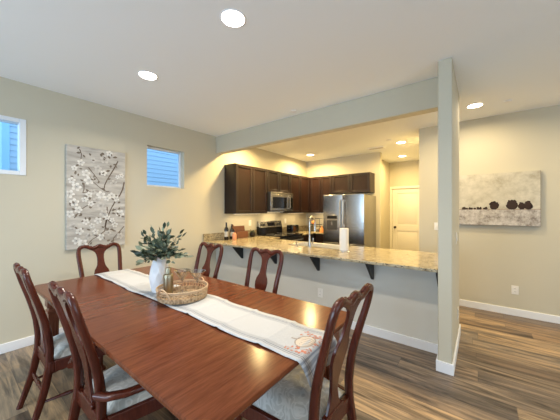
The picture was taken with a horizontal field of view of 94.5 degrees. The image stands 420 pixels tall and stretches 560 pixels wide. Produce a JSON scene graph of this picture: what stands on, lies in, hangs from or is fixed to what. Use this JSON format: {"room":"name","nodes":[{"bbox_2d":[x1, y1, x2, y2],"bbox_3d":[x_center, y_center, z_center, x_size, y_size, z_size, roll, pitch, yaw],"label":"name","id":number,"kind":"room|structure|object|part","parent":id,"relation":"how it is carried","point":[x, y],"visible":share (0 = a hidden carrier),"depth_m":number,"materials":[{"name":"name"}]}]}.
{"room":"dining room","nodes":[
{"label":"dining room","id":0,"kind":"room"},
{"bbox_2d":[0,77,305,343],"bbox_3d":[-1.616,0.048,4.156,0.140,2.740,10.880,0,0,38],"label":"wall","id":1,"kind":"structure","parent":0,"point":[32,205],"depth_m":3.15,"materials":[{"name":"beige paint"}]},
{"bbox_2d":[0,115,25,175],"bbox_3d":[-2.873,-0.653,2.512,0.131,0.582,0.580,0,0,38],"label":"window","id":2,"kind":"structure","parent":1,"relation":"in","point":[21,123],"depth_m":2.67,"materials":[{"name":"white plastic"}]},
{"bbox_2d":[0,327,63,353],"bbox_3d":[-2.968,1.371,2.281,0.014,0.095,5.980,0,0,38],"label":"baseboard","id":3,"kind":"structure","parent":1,"relation":"attached to","point":[27,341],"depth_m":2.65,"materials":[{"name":"white paint"}]},
{"bbox_2d":[65,144,124,249],"bbox_3d":[-2.248,-0.153,3.190,0.038,1.206,0.615,0,0,38],"label":"floral canvas","id":4,"kind":"object","parent":1,"relation":"attached to","point":[94,178],"visible":0.99,"depth_m":3.14,"materials":[{"name":"grey fabric"}]},
{"bbox_2d":[147,146,180,187],"bbox_3d":[-1.793,-0.640,3.976,0.050,0.587,0.582,0,0,38],"label":"window","id":5,"kind":"structure","parent":1,"relation":"in","point":[148,147],"depth_m":4.12,"materials":[{"name":"white plastic"}]},
{"bbox_2d":[203,230,256,240],"bbox_3d":[-0.904,0.465,4.943,0.020,0.120,1.327,0,0,38],"label":"backsplash","id":6,"kind":"structure","parent":1,"relation":"attached to","point":[212,236],"depth_m":4.62,"materials":[{"name":"stone"}]},
{"bbox_2d":[224,163,266,213],"bbox_3d":[-0.642,-0.392,5.044,0.306,0.904,0.867,0,0,38],"label":"upper cabinet","id":7,"kind":"object","parent":1,"relation":"attached to","point":[245,187],"visible":1,"depth_m":4.79,"materials":[{"name":"brown wood"}]},
{"bbox_3d":[-0.662,-0.392,4.785,0.020,0.896,0.426,0,0,38],"label":"door","id":8,"kind":"part","parent":7,"relation":"part of","materials":[{"name":"brown wood"}]},
{"bbox_3d":[-0.666,-0.392,4.789,0.009,0.786,0.316,0,0,38],"label":"door panel","id":9,"kind":"part","parent":7,"relation":"part of","materials":[{"name":"brown wood"}]},
{"bbox_3d":[-0.397,-0.392,5.128,0.020,0.896,0.426,0,0,38],"label":"door","id":10,"kind":"part","parent":7,"relation":"part of","materials":[{"name":"brown wood"}]},
{"bbox_3d":[-0.401,-0.392,5.132,0.009,0.786,0.316,0,0,38],"label":"door panel","id":11,"kind":"part","parent":7,"relation":"part of","materials":[{"name":"brown wood"}]},
{"bbox_2d":[267,169,289,192],"bbox_3d":[-0.132,-0.613,5.705,0.306,0.462,0.797,0,0,38],"label":"upper cabinet","id":12,"kind":"object","parent":1,"relation":"attached to","point":[277,181],"visible":0.77,"depth_m":5.58,"materials":[{"name":"brown wood"}]},
{"bbox_3d":[-0.140,-0.613,5.460,0.020,0.454,0.390,0,0,38],"label":"door","id":13,"kind":"part","parent":12,"relation":"part of","materials":[{"name":"brown wood"}]},
{"bbox_3d":[-0.145,-0.613,5.463,0.009,0.344,0.280,0,0,38],"label":"door panel","id":14,"kind":"part","parent":12,"relation":"part of","materials":[{"name":"brown wood"}]},
{"bbox_2d":[267,192,292,211],"bbox_3d":[-0.079,-0.171,5.665,0.444,0.416,0.788,0,0,38],"label":"microwave","id":15,"kind":"object","parent":12,"relation":"attached to","point":[276,201],"visible":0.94,"depth_m":5.47,"materials":[{"name":"silver metal"}]},
{"bbox_3d":[-0.016,-0.166,5.490,0.030,0.337,0.588,0,0,38],"label":"door","id":16,"kind":"part","parent":15,"relation":"part of","materials":[{"name":"silver metal"}]},
{"bbox_3d":[0.226,-0.166,5.803,0.030,0.337,0.198,0,0,38],"label":"control panel","id":17,"kind":"part","parent":15,"relation":"part of","materials":[{"name":"silver metal"}]},
{"bbox_3d":[0.103,-0.613,5.775,0.020,0.454,0.390,0,0,38],"label":"door","id":18,"kind":"part","parent":12,"relation":"part of","materials":[{"name":"brown wood"}]},
{"bbox_3d":[0.099,-0.613,5.779,0.009,0.344,0.280,0,0,38],"label":"door panel","id":19,"kind":"part","parent":12,"relation":"part of","materials":[{"name":"brown wood"}]},
{"bbox_2d":[282,225,306,231],"bbox_3d":[0.363,0.465,6.582,0.020,0.120,1.176,0,0,38],"label":"backsplash","id":20,"kind":"structure","parent":1,"relation":"attached to","point":[284,229],"depth_m":6.79,"materials":[{"name":"stone"}]},
{"bbox_2d":[280,174,309,212],"bbox_3d":[0.378,-0.392,6.365,0.306,0.904,0.865,0,0,38],"label":"upper cabinet","id":21,"kind":"object","parent":1,"relation":"attached to","point":[299,185],"visible":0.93,"depth_m":6.28,"materials":[{"name":"brown wood"}]},
{"bbox_3d":[0.359,-0.392,6.106,0.020,0.896,0.424,0,0,38],"label":"door","id":22,"kind":"part","parent":21,"relation":"part of","materials":[{"name":"brown wood"}]},
{"bbox_3d":[0.355,-0.392,6.110,0.009,0.786,0.314,0,0,38],"label":"door panel","id":23,"kind":"part","parent":21,"relation":"part of","materials":[{"name":"brown wood"}]},
{"bbox_3d":[0.624,-0.392,6.449,0.020,0.896,0.424,0,0,38],"label":"door","id":24,"kind":"part","parent":21,"relation":"part of","materials":[{"name":"brown wood"}]},
{"bbox_3d":[0.619,-0.392,6.452,0.009,0.786,0.314,0,0,38],"label":"door panel","id":25,"kind":"part","parent":21,"relation":"part of","materials":[{"name":"brown wood"}]},
{"bbox_2d":[0,0,559,162],"bbox_3d":[1.268,-1.372,1.927,7.430,0.100,10.880,0,0,38],"label":"ceiling","id":26,"kind":"structure","parent":0,"point":[216,79],"depth_m":2.23,"materials":[{"name":"white paint"}]},
{"bbox_2d":[138,71,157,79],"bbox_3d":[-1.294,-1.319,2.538,0.176,0.006,0.176,0,0,38],"label":"recessed light","id":27,"kind":"object","parent":26,"relation":"in","point":[147,75],"visible":1,"depth_m":2.53,"materials":[{"name":"white paint"}]},
{"bbox_2d":[220,9,245,27],"bbox_3d":[-0.323,-1.319,1.784,0.176,0.006,0.176,0,0,38],"label":"recessed light","id":28,"kind":"object","parent":26,"relation":"in","point":[233,18],"visible":1,"depth_m":1.78,"materials":[{"name":"white paint"}]},
{"bbox_2d":[367,146,384,149],"bbox_3d":[2.040,-1.317,5.501,0.340,0.010,0.160,0,0,38],"label":"ceiling vent","id":29,"kind":"object","parent":26,"relation":"in","point":[381,147],"visible":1,"depth_m":5.50,"materials":[{"name":"white metal"}]},
{"bbox_2d":[466,103,483,108],"bbox_3d":[2.457,-1.319,3.264,0.176,0.006,0.176,0,0,38],"label":"recessed light","id":30,"kind":"object","parent":26,"relation":"in","point":[475,105],"visible":1,"depth_m":3.25,"materials":[{"name":"white paint"}]},
{"bbox_2d":[0,306,559,419],"bbox_3d":[1.268,1.468,1.927,7.430,0.100,10.880,0,0,38],"label":"floor","id":31,"kind":"structure","parent":0,"point":[507,367],"depth_m":2.19,"materials":[{"name":"wood"}]},
{"bbox_2d":[13,263,105,419],"bbox_3d":[-1.559,0.894,1.948,0.528,1.059,0.594,0,0,38],"label":"dining chair","id":32,"kind":"object","parent":31,"relation":"on","point":[54,353],"visible":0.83,"depth_m":1.76,"materials":[{"name":"brown wood"}]},
{"bbox_3d":[-1.828,1.219,1.889,0.041,0.409,0.137,0,0,41],"label":"leg","id":33,"kind":"part","parent":32,"relation":"part of","materials":[{"name":"brown wood"}]},
{"bbox_3d":[-1.693,0.714,1.775,0.425,0.692,0.156,0,0,38],"label":"frame","id":34,"kind":"part","parent":32,"relation":"part of","materials":[{"name":"brown wood"}]},
{"bbox_3d":[-1.548,1.219,1.673,0.041,0.409,0.137,0,0,34],"label":"leg","id":35,"kind":"part","parent":32,"relation":"part of","materials":[{"name":"brown wood"}]},
{"bbox_3d":[-1.521,0.977,1.997,0.462,0.062,0.400,0,0,38],"label":"seat","id":36,"kind":"part","parent":32,"relation":"part of","materials":[{"name":"white fabric"}]},
{"bbox_3d":[-1.525,1.030,1.992,0.510,0.072,0.462,0,0,38],"label":"seat rail","id":37,"kind":"part","parent":32,"relation":"part of","materials":[{"name":"brown wood"}]},
{"bbox_3d":[-1.581,1.208,2.299,0.064,0.420,0.066,0,0,38],"label":"leg","id":38,"kind":"part","parent":32,"relation":"part of","materials":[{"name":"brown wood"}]},
{"bbox_2d":[76,242,121,276],"bbox_3d":[-1.776,0.894,2.693,0.594,1.059,0.528,0,0,38],"label":"dining chair","id":39,"kind":"object","parent":31,"relation":"on","point":[99,249],"visible":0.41,"depth_m":2.83,"materials":[{"name":"brown wood"}]},
{"bbox_2d":[48,281,163,419],"bbox_3d":[-0.895,0.894,1.478,0.701,1.059,0.594,0,0,38],"label":"dining chair","id":40,"kind":"object","parent":31,"relation":"on","point":[111,393],"visible":0.8,"depth_m":1.31,"materials":[{"name":"brown wood"}]},
{"bbox_3d":[-1.163,1.219,1.420,0.041,0.409,0.137,0,0,41],"label":"leg","id":41,"kind":"part","parent":40,"relation":"part of","materials":[{"name":"brown wood"}]},
{"bbox_3d":[-1.028,0.714,1.305,0.425,0.692,0.156,0,0,38],"label":"frame","id":42,"kind":"part","parent":40,"relation":"part of","materials":[{"name":"brown wood"}]},
{"bbox_3d":[-1.146,0.859,1.620,0.102,0.047,0.372,0,0,18],"label":"armrest","id":43,"kind":"part","parent":40,"relation":"part of","materials":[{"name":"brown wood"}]},
{"bbox_3d":[-0.857,0.977,1.528,0.542,0.062,0.400,0,0,38],"label":"seat","id":44,"kind":"part","parent":40,"relation":"part of","materials":[{"name":"white fabric"}]},
{"bbox_3d":[-0.694,0.859,1.271,0.372,0.047,0.102,0,0,-32],"label":"armrest","id":45,"kind":"part","parent":40,"relation":"part of","materials":[{"name":"brown wood"}]},
{"bbox_3d":[-0.860,1.030,1.523,0.590,0.072,0.462,0,0,38],"label":"seat rail","id":46,"kind":"part","parent":40,"relation":"part of","materials":[{"name":"brown wood"}]},
{"bbox_2d":[35,266,346,419],"bbox_3d":[-0.845,1.037,1.956,2.470,0.763,1.138,0,0,38],"label":"dining table","id":47,"kind":"object","parent":31,"relation":"on","point":[196,369],"visible":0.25,"depth_m":1.27,"materials":[{"name":"brown wood"}]},
{"bbox_3d":[-2.002,1.054,2.283,0.092,0.728,0.092,0,0,38],"label":"leg","id":48,"kind":"part","parent":47,"relation":"part of","materials":[{"name":"brown wood"}]},
{"bbox_2d":[94,269,336,387],"bbox_3d":[-0.781,0.715,2.018,2.512,0.150,0.408,0,0,38],"label":"table runner","id":49,"kind":"object","parent":47,"relation":"on","point":[293,340],"visible":0.8,"depth_m":1.48,"materials":[{"name":"fabric"}]},
{"bbox_2d":[149,257,168,292],"bbox_3d":[-0.957,0.503,2.060,0.155,0.280,0.156,0,0,38],"label":"vase","id":50,"kind":"object","parent":49,"relation":"on","point":[158,268],"visible":0.53,"depth_m":2.00,"materials":[{"name":"white ceramic"}]},
{"bbox_2d":[130,221,192,264],"bbox_3d":[-0.921,0.284,2.064,0.444,0.389,0.473,0,0,-24],"label":"leafy branches","id":51,"kind":"object","parent":50,"relation":"in","point":[158,247],"visible":0.94,"depth_m":2.01,"materials":[{"name":"green plant"}]},
{"bbox_2d":[155,277,207,304],"bbox_3d":[-0.725,0.590,1.932,0.367,0.108,0.367,0,0,-19],"label":"wicker basket","id":52,"kind":"object","parent":49,"relation":"on","point":[174,298],"visible":0.94,"depth_m":1.85,"materials":[{"name":"beige wicker"}]},
{"bbox_3d":[-0.799,0.573,1.763,0.132,0.075,0.024,0,0,24],"label":"loop handle","id":53,"kind":"part","parent":52,"relation":"part of","materials":[{"name":"beige wicker"}]},
{"bbox_2d":[163,267,172,297],"bbox_3d":[-0.822,0.525,1.905,0.069,0.213,0.069,0,0,38],"label":"cocktail shaker","id":54,"kind":"object","parent":52,"relation":"in","point":[168,277],"visible":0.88,"depth_m":1.88,"materials":[{"name":"gold metal"}]},
{"bbox_2d":[163,278,172,297],"bbox_3d":[-0.822,0.564,1.905,0.068,0.135,0.068,0,0,38],"label":"cup","id":55,"kind":"object","parent":54,"relation":"on","point":[167,282],"depth_m":1.88,"materials":[{"name":"metal"}]},
{"bbox_2d":[174,268,190,292],"bbox_3d":[-0.745,0.544,1.979,0.122,0.174,0.122,0,0,38],"label":"martini glass","id":56,"kind":"object","parent":52,"relation":"in","point":[182,277],"visible":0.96,"depth_m":1.96,"materials":[{"name":"clear glass"}]},
{"bbox_2d":[175,269,189,281],"bbox_3d":[-0.745,0.500,1.979,0.120,0.085,0.120,0,0,38],"label":"bowl","id":57,"kind":"object","parent":56,"relation":"on","point":[182,277],"depth_m":1.95,"materials":[{"name":"clear glass"}]},
{"bbox_2d":[189,269,205,295],"bbox_3d":[-0.623,0.544,1.954,0.122,0.174,0.122,0,0,38],"label":"martini glass","id":58,"kind":"object","parent":52,"relation":"in","point":[196,277],"visible":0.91,"depth_m":1.93,"materials":[{"name":"clear glass"}]},
{"bbox_2d":[189,270,204,281],"bbox_3d":[-0.623,0.500,1.954,0.120,0.085,0.120,0,0,38],"label":"bowl","id":59,"kind":"object","parent":58,"relation":"on","point":[197,277],"depth_m":1.93,"materials":[{"name":"clear glass"}]},
{"bbox_3d":[0.312,1.054,1.630,0.092,0.728,0.092,0,0,38],"label":"leg","id":60,"kind":"part","parent":47,"relation":"part of","materials":[{"name":"brown wood"}]},
{"bbox_2d":[193,242,223,278],"bbox_3d":[-0.948,0.894,2.707,0.528,1.059,0.594,0,0,38],"label":"dining chair","id":61,"kind":"object","parent":31,"relation":"on","point":[211,247],"visible":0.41,"depth_m":2.88,"materials":[{"name":"brown wood"}]},
{"bbox_2d":[244,247,283,293],"bbox_3d":[-0.301,0.894,2.289,0.528,1.059,0.594,0,0,38],"label":"dining chair","id":62,"kind":"object","parent":31,"relation":"on","point":[261,279],"visible":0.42,"depth_m":2.46,"materials":[{"name":"brown wood"}]},
{"bbox_2d":[257,220,303,240],"bbox_3d":[0.030,0.826,5.578,0.716,1.185,0.800,0,0,38],"label":"range","id":63,"kind":"object","parent":31,"relation":"on","point":[264,228],"visible":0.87,"depth_m":5.58,"materials":[{"name":"silver metal"}]},
{"bbox_3d":[-0.218,0.303,5.770,0.088,0.140,0.780,0,0,38],"label":"control panel","id":64,"kind":"part","parent":63,"relation":"part of","materials":[{"name":"silver metal"}]},
{"bbox_2d":[257,232,302,236],"bbox_3d":[0.016,0.514,5.589,0.630,0.017,0.800,0,0,38],"label":"cooktop","id":65,"kind":"object","parent":63,"relation":"in","point":[273,234],"depth_m":5.45,"materials":[{"name":"black glass"}]},
{"bbox_3d":[0.263,0.888,5.398,0.035,0.660,0.788,0,0,38],"label":"oven door","id":66,"kind":"part","parent":63,"relation":"part of","materials":[{"name":"black"}]},
{"bbox_2d":[234,283,373,419],"bbox_3d":[0.137,0.894,1.379,0.594,1.059,0.528,0,0,41],"label":"dining chair","id":67,"kind":"object","parent":31,"relation":"on","point":[292,397],"visible":0.94,"depth_m":1.27,"materials":[{"name":"brown wood"}]},
{"bbox_3d":[0.094,1.030,1.415,0.462,0.072,0.510,0,0,41],"label":"seat rail","id":68,"kind":"part","parent":67,"relation":"part of","materials":[{"name":"brown wood"}]},
{"bbox_3d":[0.090,0.977,1.419,0.400,0.062,0.462,0,0,41],"label":"seat","id":69,"kind":"part","parent":67,"relation":"part of","materials":[{"name":"white fabric"}]},
{"bbox_3d":[0.303,0.714,1.236,0.156,0.692,0.425,0,0,41],"label":"frame","id":70,"kind":"part","parent":67,"relation":"part of","materials":[{"name":"brown wood"}]},
{"bbox_3d":[0.412,1.219,1.375,0.137,0.409,0.041,0,0,37],"label":"leg","id":71,"kind":"part","parent":67,"relation":"part of","materials":[{"name":"brown wood"}]},
{"bbox_2d":[302,234,314,241],"bbox_3d":[0.597,0.987,6.402,0.606,0.862,1.171,0,0,38],"label":"base cabinet","id":72,"kind":"object","parent":31,"relation":"on","point":[305,237],"visible":0.08,"depth_m":5.95,"materials":[{"name":"brown wood"}]},
{"bbox_2d":[298,230,322,234],"bbox_3d":[0.714,0.540,6.311,0.908,0.031,1.176,0,0,38],"label":"countertop","id":73,"kind":"structure","parent":72,"relation":"on","point":[305,232],"depth_m":6.15,"materials":[{"name":"beige stone"}]},
{"bbox_2d":[287,224,298,232],"bbox_3d":[0.295,0.431,6.122,0.180,0.187,0.292,0,0,38],"label":"toaster","id":74,"kind":"object","parent":73,"relation":"on","point":[292,228],"visible":0.94,"depth_m":6.04,"materials":[{"name":"black metal"}]},
{"bbox_2d":[308,218,322,231],"bbox_3d":[0.913,0.360,6.561,0.332,0.330,0.232,0,0,38],"label":"wire rack","id":75,"kind":"object","parent":73,"relation":"on","point":[319,224],"visible":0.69,"depth_m":6.49,"materials":[{"name":"metal"}]},
{"bbox_2d":[315,234,324,242],"bbox_3d":[1.130,0.987,6.347,0.295,0.862,0.606,0,0,38],"label":"base cabinet","id":76,"kind":"object","parent":31,"relation":"on","point":[318,237],"visible":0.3,"depth_m":6.12,"materials":[{"name":"brown wood"}]},
{"bbox_3d":[0.951,0.638,6.115,0.287,0.156,0.020,0,0,38],"label":"drawer","id":77,"kind":"part","parent":76,"relation":"part of","materials":[{"name":"brown wood"}]},
{"bbox_2d":[323,194,375,247],"bbox_3d":[1.555,0.539,5.828,0.932,1.758,0.876,0,0,38],"label":"refrigerator","id":78,"kind":"object","parent":31,"relation":"on","point":[357,212],"visible":0.67,"depth_m":5.52,"materials":[{"name":"silver metal"}]},
{"bbox_3d":[1.172,0.179,5.717,0.462,1.038,0.080,0,0,38],"label":"door","id":79,"kind":"part","parent":78,"relation":"part of","materials":[{"name":"silver metal"}]},
{"bbox_3d":[1.288,0.188,5.540,0.026,0.846,0.092,0,0,38],"label":"handle","id":80,"kind":"part","parent":78,"relation":"part of","materials":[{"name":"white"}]},
{"bbox_3d":[1.343,0.188,5.497,0.026,0.846,0.092,0,0,38],"label":"handle","id":81,"kind":"part","parent":78,"relation":"part of","materials":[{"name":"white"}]},
{"bbox_3d":[1.358,1.033,5.573,0.932,0.650,0.080,0,0,38],"label":"freezer drawer","id":82,"kind":"part","parent":78,"relation":"part of","materials":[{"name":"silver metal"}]},
{"bbox_3d":[1.544,0.179,5.430,0.462,1.038,0.080,0,0,38],"label":"door","id":83,"kind":"part","parent":78,"relation":"part of","materials":[{"name":"silver metal"}]},
{"bbox_2d":[216,246,437,353],"bbox_3d":[0.254,0.987,3.637,3.453,0.862,0.134,0,0,38],"label":"wall","id":84,"kind":"structure","parent":0,"point":[404,301],"depth_m":2.97,"materials":[{"name":"white paint"}]},
{"bbox_2d":[232,247,242,257],"bbox_3d":[-0.679,0.668,4.142,0.027,0.225,0.234,0,0,38],"label":"bracket","id":85,"kind":"object","parent":84,"relation":"attached to","point":[239,251],"visible":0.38,"depth_m":4.16,"materials":[{"name":"black metal"}]},
{"bbox_2d":[270,254,276,263],"bbox_3d":[-0.125,0.668,3.714,0.027,0.225,0.234,0,0,38],"label":"bracket","id":86,"kind":"object","parent":84,"relation":"attached to","point":[274,257],"visible":0.27,"depth_m":3.75,"materials":[{"name":"black metal"}]},
{"bbox_2d":[310,257,319,270],"bbox_3d":[0.437,0.668,3.280,0.027,0.225,0.234,0,0,38],"label":"bracket","id":87,"kind":"object","parent":84,"relation":"attached to","point":[316,261],"visible":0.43,"depth_m":3.29,"materials":[{"name":"black metal"}]},
{"bbox_2d":[202,235,437,272],"bbox_3d":[0.446,0.540,3.887,3.448,0.031,1.347,0,0,38],"label":"countertop","id":88,"kind":"structure","parent":84,"relation":"on","point":[405,259],"depth_m":3.15,"materials":[{"name":"beige stone"}]},
{"bbox_2d":[224,222,227,239],"bbox_3d":[-0.962,0.370,4.642,0.076,0.310,0.076,0,0,38],"label":"wine bottle","id":89,"kind":"object","parent":88,"relation":"on","point":[226,227],"visible":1,"depth_m":4.62,"materials":[{"name":"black glass"}]},
{"bbox_2d":[230,224,233,238],"bbox_3d":[-0.886,0.390,4.773,0.072,0.270,0.072,0,0,38],"label":"wine bottle","id":90,"kind":"object","parent":88,"relation":"on","point":[231,229],"visible":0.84,"depth_m":4.75,"materials":[{"name":"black glass"}]},
{"bbox_2d":[232,230,236,239],"bbox_3d":[-0.813,0.435,4.622,0.076,0.180,0.076,0,0,38],"label":"soap bottle","id":91,"kind":"object","parent":88,"relation":"on","point":[234,235],"visible":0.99,"depth_m":4.59,"materials":[{"name":"brown plastic"}]},
{"bbox_2d":[233,225,244,232],"bbox_3d":[-0.802,0.398,4.993,0.061,0.255,0.340,0,0,38],"label":"cutting board","id":92,"kind":"object","parent":88,"relation":"on","point":[236,228],"visible":0.4,"depth_m":5.00,"materials":[{"name":"brown wood"}]},
{"bbox_2d":[236,231,247,237],"bbox_3d":[-0.723,0.465,4.982,0.032,0.120,0.290,0,0,38],"label":"cutting board","id":93,"kind":"object","parent":88,"relation":"on","point":[242,234],"visible":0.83,"depth_m":4.97,"materials":[{"name":"brown wood"}]},
{"bbox_2d":[249,230,255,236],"bbox_3d":[-0.549,0.449,5.190,0.142,0.153,0.180,0,0,-37],"label":"potted plant","id":94,"kind":"object","parent":88,"relation":"on","point":[252,233],"visible":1,"depth_m":5.13,"materials":[{"name":"green plant"}]},
{"bbox_2d":[308,215,315,247],"bbox_3d":[0.478,0.299,3.720,0.096,0.452,0.202,0,0,38],"label":"kitchen faucet","id":95,"kind":"object","parent":88,"relation":"on","point":[309,236],"visible":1,"depth_m":3.66,"materials":[{"name":"silver metal"}]},
{"bbox_3d":[0.466,0.224,3.735,0.025,0.302,0.174,0,0,38],"label":"spout","id":96,"kind":"part","parent":95,"relation":"part of","materials":[{"name":"silver metal"}]},
{"bbox_2d":[288,242,339,249],"bbox_3d":[0.587,0.623,3.891,0.826,0.205,0.441,0,0,38],"label":"sink","id":97,"kind":"object","parent":88,"relation":"in","point":[318,245],"visible":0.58,"depth_m":4.05,"materials":[{"name":"white ceramic"}]},
{"bbox_2d":[338,225,349,251],"bbox_3d":[0.824,0.353,3.331,0.156,0.344,0.156,0,0,38],"label":"paper towel holder","id":98,"kind":"object","parent":88,"relation":"on","point":[344,232],"visible":1,"depth_m":3.28,"materials":[{"name":"white paper"}]},
{"bbox_2d":[318,288,322,297],"bbox_3d":[0.521,1.069,3.358,0.072,0.116,0.009,0,0,38],"label":"wall outlet","id":99,"kind":"object","parent":84,"relation":"attached to","point":[320,291],"visible":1,"depth_m":3.35,"materials":[{"name":"white plastic"}]},
{"bbox_2d":[365,264,373,279],"bbox_3d":[0.987,0.668,2.855,0.027,0.225,0.234,0,0,38],"label":"bracket","id":100,"kind":"object","parent":84,"relation":"attached to","point":[370,267],"visible":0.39,"depth_m":2.87,"materials":[{"name":"black metal"}]},
{"bbox_2d":[216,77,437,154],"bbox_3d":[0.261,-1.172,3.647,3.453,0.300,0.130,0,0,38],"label":"beam","id":101,"kind":"structure","parent":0,"point":[418,98],"depth_m":3.19,"materials":[{"name":"beige paint"}]},
{"bbox_2d":[306,152,388,248],"bbox_3d":[1.973,0.048,7.082,1.960,2.740,1.580,0,0,38],"label":"wall","id":102,"kind":"structure","parent":0,"point":[371,162],"depth_m":6.46,"materials":[{"name":"beige paint"}]},
{"bbox_2d":[307,225,322,229],"bbox_3d":[1.076,0.465,6.762,0.887,0.120,0.020,0,0,38],"label":"backsplash","id":103,"kind":"structure","parent":102,"relation":"attached to","point":[311,226],"depth_m":6.91,"materials":[{"name":"stone"}]},
{"bbox_2d":[310,176,336,212],"bbox_3d":[0.982,-0.392,6.648,0.916,0.904,0.311,0,0,38],"label":"upper cabinet","id":104,"kind":"object","parent":102,"relation":"attached to","point":[319,186],"visible":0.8,"depth_m":6.47,"materials":[{"name":"brown wood"}]},
{"bbox_3d":[0.894,-0.392,6.532,0.297,0.896,0.020,0,0,38],"label":"door","id":105,"kind":"part","parent":104,"relation":"part of","materials":[{"name":"brown wood"}]},
{"bbox_3d":[0.897,-0.392,6.537,0.187,0.786,0.009,0,0,38],"label":"door panel","id":106,"kind":"part","parent":104,"relation":"part of","materials":[{"name":"brown wood"}]},
{"bbox_3d":[1.135,-0.392,6.346,0.297,0.896,0.020,0,0,38],"label":"door","id":107,"kind":"part","parent":104,"relation":"part of","materials":[{"name":"brown wood"}]},
{"bbox_3d":[1.138,-0.392,6.350,0.187,0.786,0.009,0,0,38],"label":"door panel","id":108,"kind":"part","parent":104,"relation":"part of","materials":[{"name":"brown wood"}]},
{"bbox_2d":[332,172,374,193],"bbox_3d":[1.706,-0.623,6.079,0.915,0.442,0.326,0,0,38],"label":"upper cabinet","id":109,"kind":"object","parent":102,"relation":"attached to","point":[355,183],"visible":1,"depth_m":5.92,"materials":[{"name":"brown wood"}]},
{"bbox_3d":[1.431,-0.623,6.098,0.450,0.434,0.020,0,0,38],"label":"door","id":110,"kind":"part","parent":109,"relation":"part of","materials":[{"name":"brown wood"}]},
{"bbox_3d":[1.435,-0.623,6.102,0.340,0.324,0.009,0,0,38],"label":"door panel","id":111,"kind":"part","parent":109,"relation":"part of","materials":[{"name":"brown wood"}]},
{"bbox_3d":[1.794,-0.623,5.818,0.450,0.434,0.020,0,0,38],"label":"door","id":112,"kind":"part","parent":109,"relation":"part of","materials":[{"name":"brown wood"}]},
{"bbox_3d":[1.797,-0.623,5.822,0.340,0.324,0.009,0,0,38],"label":"door panel","id":113,"kind":"part","parent":109,"relation":"part of","materials":[{"name":"brown wood"}]},
{"bbox_2d":[389,160,418,248],"bbox_3d":[2.897,0.048,7.454,2.968,2.740,0.140,0,0,38],"label":"wall","id":114,"kind":"structure","parent":0,"point":[406,173],"depth_m":7.02,"materials":[{"name":"beige paint"}]},
{"bbox_2d":[390,185,418,248],"bbox_3d":[3.410,0.382,6.959,0.879,2.072,0.018,0,0,38],"label":"door frame","id":115,"kind":"structure","parent":114,"relation":"attached to","point":[417,186],"depth_m":7.19,"materials":[{"name":"beige paint"}]},
{"bbox_2d":[392,188,418,250],"bbox_3d":[3.413,0.411,6.963,0.747,1.998,0.106,0,0,38],"label":"door","id":116,"kind":"structure","parent":114,"relation":"in","point":[405,202],"depth_m":7.00,"materials":[{"name":"beige paint"}]},
{"bbox_2d":[438,57,458,363],"bbox_3d":[1.740,0.048,2.652,0.105,2.740,0.985,0,0,38],"label":"wall","id":117,"kind":"structure","parent":0,"point":[448,95],"depth_m":2.27,"materials":[{"name":"beige paint"}]},
{"bbox_2d":[436,324,460,375],"bbox_3d":[1.740,1.371,2.652,0.133,0.095,1.013,0,0,38],"label":"baseboard","id":118,"kind":"structure","parent":117,"relation":"attached to","point":[447,368],"depth_m":2.27,"materials":[{"name":"white paint"}]},
{"bbox_2d":[419,105,559,315],"bbox_3d":[4.895,0.048,4.078,4.322,2.740,3.040,0,0,38],"label":"wall","id":119,"kind":"structure","parent":0,"point":[492,258],"depth_m":3.54,"materials":[{"name":"beige paint"}]},
{"bbox_2d":[459,170,540,226],"bbox_3d":[2.938,-0.153,3.639,1.029,0.721,0.046,0,0,38],"label":"canvas","id":120,"kind":"object","parent":119,"relation":"attached to","point":[508,198],"visible":0.99,"depth_m":3.54,"materials":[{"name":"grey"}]},
{"bbox_2d":[459,299,559,323],"bbox_3d":[4.787,1.371,4.064,4.196,0.095,2.914,0,0,38],"label":"baseboard","id":121,"kind":"structure","parent":119,"relation":"attached to","point":[477,305],"depth_m":3.50,"materials":[{"name":"white paint"}]},
{"bbox_2d":[511,285,518,294],"bbox_3d":[3.165,1.073,3.489,0.072,0.116,0.009,0,0,38],"label":"wall outlet","id":122,"kind":"object","parent":119,"relation":"attached to","point":[514,289],"visible":1,"depth_m":3.48,"materials":[{"name":"white plastic"}]},
{"label":"outside","id":123,"kind":"structure","parent":0,"visible":0},
{"bbox_3d":[-6.951,1.488,7.268,12.110,0.100,21.000,0,0,38],"label":"ground","id":124,"kind":"structure","parent":123,"visible":0},
{"bbox_2d":[0,122,177,186],"bbox_3d":[-2.372,-1.182,7.805,0.700,5.200,8.550,0,0,38],"label":"neighbouring house","id":125,"kind":"structure","parent":124,"relation":"on","point":[162,167],"depth_m":6.55,"materials":[{"name":"blue"}]},
{"bbox_3d":[-4.931,-1.107,4.633,0.330,5.050,0.100,0,0,38],"label":"corner trim","id":126,"kind":"part","parent":125,"relation":"part of","materials":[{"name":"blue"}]}
]}

